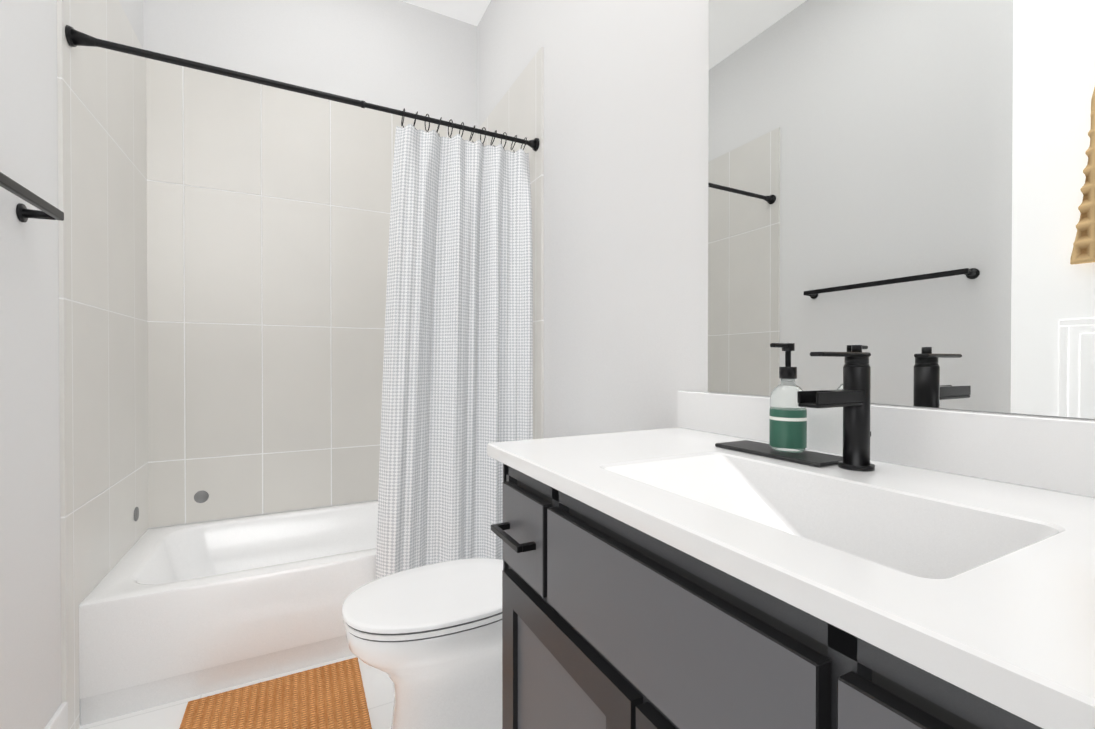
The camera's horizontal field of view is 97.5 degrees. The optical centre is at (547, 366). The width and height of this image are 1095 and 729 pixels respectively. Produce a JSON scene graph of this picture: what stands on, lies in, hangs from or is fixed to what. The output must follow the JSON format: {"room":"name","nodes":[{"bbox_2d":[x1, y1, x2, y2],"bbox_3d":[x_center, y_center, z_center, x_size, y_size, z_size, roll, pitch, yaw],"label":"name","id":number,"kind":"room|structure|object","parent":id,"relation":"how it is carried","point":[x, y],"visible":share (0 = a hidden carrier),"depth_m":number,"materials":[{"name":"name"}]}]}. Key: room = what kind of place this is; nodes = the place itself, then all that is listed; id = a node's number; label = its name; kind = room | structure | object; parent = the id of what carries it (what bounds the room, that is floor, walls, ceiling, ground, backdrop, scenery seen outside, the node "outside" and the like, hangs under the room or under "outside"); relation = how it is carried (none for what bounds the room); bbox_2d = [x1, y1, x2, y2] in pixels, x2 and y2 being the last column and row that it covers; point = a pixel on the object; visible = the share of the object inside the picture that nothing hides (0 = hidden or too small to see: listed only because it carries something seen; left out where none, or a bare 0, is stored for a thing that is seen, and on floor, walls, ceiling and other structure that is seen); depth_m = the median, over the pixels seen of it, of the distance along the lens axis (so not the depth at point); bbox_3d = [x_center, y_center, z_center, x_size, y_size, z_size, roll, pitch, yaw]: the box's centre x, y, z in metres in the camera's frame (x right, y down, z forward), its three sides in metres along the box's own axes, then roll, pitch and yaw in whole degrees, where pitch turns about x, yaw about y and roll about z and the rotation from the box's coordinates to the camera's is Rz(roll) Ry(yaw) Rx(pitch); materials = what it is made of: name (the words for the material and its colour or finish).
{"room":"bathroom","nodes":[
{"label":"bathroom","id":0,"kind":"room"},
{"bbox_2d":[0,0,143,728],"bbox_3d":[-1.167,-0.432,0.848,0.100,3.050,2.960,0,0,-27],"label":"wall","id":1,"kind":"structure","parent":0,"point":[30,620],"depth_m":1.20,"materials":[{"name":"ceramic tile"},{"name":"paint"}]},
{"bbox_2d":[0,172,63,221],"bbox_3d":[-1.082,-0.368,0.875,0.074,0.044,0.720,0,0,-27],"label":"towel bar","id":2,"kind":"object","parent":1,"relation":"attached to","point":[48,211],"visible":1,"depth_m":1.11,"materials":[{"name":"black metal"}]},
{"bbox_2d":[44,702,67,728],"bbox_3d":[-0.920,1.023,0.506,0.014,0.145,1.909,0,0,-27],"label":"baseboard","id":3,"kind":"structure","parent":1,"relation":"attached to","point":[59,719],"depth_m":1.32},
{"bbox_2d":[57,0,148,728],"bbox_3d":[-1.555,-0.131,1.724,0.014,2.435,0.850,0,0,-27],"label":"wall tile","id":4,"kind":"structure","parent":1,"relation":"attached to","point":[103,325],"depth_m":1.59,"materials":[{"name":"grey tile"}]},
{"bbox_2d":[65,25,539,150],"bbox_3d":[-0.712,-0.953,1.727,1.499,0.054,0.054,0,0,-27],"label":"shower curtain rod","id":5,"kind":"object","parent":4,"relation":"attached to","point":[74,38],"visible":0.98,"depth_m":1.58,"materials":[{"name":"black metal"}]},
{"bbox_2d":[375,108,532,579],"bbox_3d":[-0.356,0.021,1.906,0.630,1.988,0.094,0,0,-27],"label":"shower curtain","id":6,"kind":"object","parent":5,"relation":"hanging from","point":[457,391],"visible":0.79,"depth_m":1.90,"materials":[{"name":"fabric"}]},
{"bbox_2d":[80,655,394,728],"bbox_3d":[-0.447,1.131,1.231,1.720,0.080,2.960,0,0,-27],"label":"floor","id":7,"kind":"structure","parent":0,"point":[379,690],"depth_m":1.53,"materials":[{"name":"tile"}]},
{"bbox_2d":[79,500,377,725],"bbox_3d":[-0.907,0.897,2.117,1.517,0.374,0.758,0,0,-27],"label":"bathtub","id":8,"kind":"object","parent":7,"relation":"on","point":[169,614],"visible":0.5,"depth_m":1.66,"materials":[{"name":"ceramic"}]},
{"bbox_2d":[179,657,371,728],"bbox_3d":[-0.735,1.084,1.286,0.510,0.012,0.844,0,0,-27],"label":"bath rug","id":9,"kind":"object","parent":7,"relation":"on","point":[330,696],"visible":1,"depth_m":1.53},
{"bbox_2d":[342,558,502,728],"bbox_3d":[-0.207,0.696,1.482,0.787,0.785,0.480,0,0,-27],"label":"toilet","id":10,"kind":"object","parent":7,"relation":"on","point":[427,639],"visible":0.62,"depth_m":1.33,"materials":[{"name":"ceramic"}]},
{"bbox_2d":[487,391,1094,728],"bbox_3d":[0.349,0.582,0.695,0.587,1.024,1.058,0,0,-27],"label":"bathroom vanity","id":11,"kind":"object","parent":7,"relation":"on","point":[935,569],"visible":1,"depth_m":0.59,"materials":[{"name":"stone"}]},
{"bbox_2d":[715,343,842,467],"bbox_3d":[0.436,0.061,0.907,0.093,0.208,0.225,0,0,-27],"label":"soap dispenser","id":12,"kind":"object","parent":11,"relation":"on","point":[787,428],"visible":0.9,"depth_m":0.88,"materials":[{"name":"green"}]},
{"bbox_2d":[797,345,874,470],"bbox_3d":[0.466,0.066,0.766,0.161,0.201,0.051,0,0,-27],"label":"faucet","id":13,"kind":"object","parent":11,"relation":"on","point":[852,397],"visible":1,"depth_m":0.77,"materials":[{"name":"black metal"}]},
{"bbox_2d":[143,0,476,530],"bbox_3d":[-1.105,-0.443,2.490,1.520,3.050,0.100,0,0,-27],"label":"wall","id":14,"kind":"structure","parent":0,"point":[401,55],"depth_m":2.45,"materials":[{"name":"ceramic tile"},{"name":"paint"}]},
{"bbox_2d":[146,58,475,527],"bbox_3d":[-1.079,-0.324,2.440,1.500,2.058,0.014,0,0,-27],"label":"wall tile","id":15,"kind":"structure","parent":14,"relation":"attached to","point":[268,216],"depth_m":2.29,"materials":[{"name":"grey tile"}]},
{"bbox_2d":[400,0,490,25],"bbox_3d":[-0.447,-2.000,1.210,1.720,0.080,2.960,0,0,-27],"label":"ceiling","id":16,"kind":"structure","parent":0,"point":[472,12],"depth_m":2.64,"materials":[{"name":"white paint"}]},
{"bbox_2d":[477,0,1094,437],"bbox_3d":[0.272,-0.437,1.593,0.100,3.050,2.960,0,0,-27],"label":"wall","id":17,"kind":"structure","parent":0,"point":[625,214],"depth_m":1.56,"materials":[{"name":"paint"}]},
{"bbox_2d":[476,47,543,438],"bbox_3d":[-0.216,-0.135,2.418,0.010,2.435,0.850,0,0,-27],"label":"wall tile","id":18,"kind":"structure","parent":17,"relation":"attached to","point":[518,110],"depth_m":2.09,"materials":[{"name":"beige tile"}]},
{"bbox_2d":[708,0,1094,418],"bbox_3d":[0.628,-0.544,0.788,0.006,1.224,0.955,0,0,-27],"label":"mirror","id":19,"kind":"object","parent":17,"relation":"attached to","point":[902,192],"visible":1,"depth_m":0.81,"materials":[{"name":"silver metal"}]}
]}

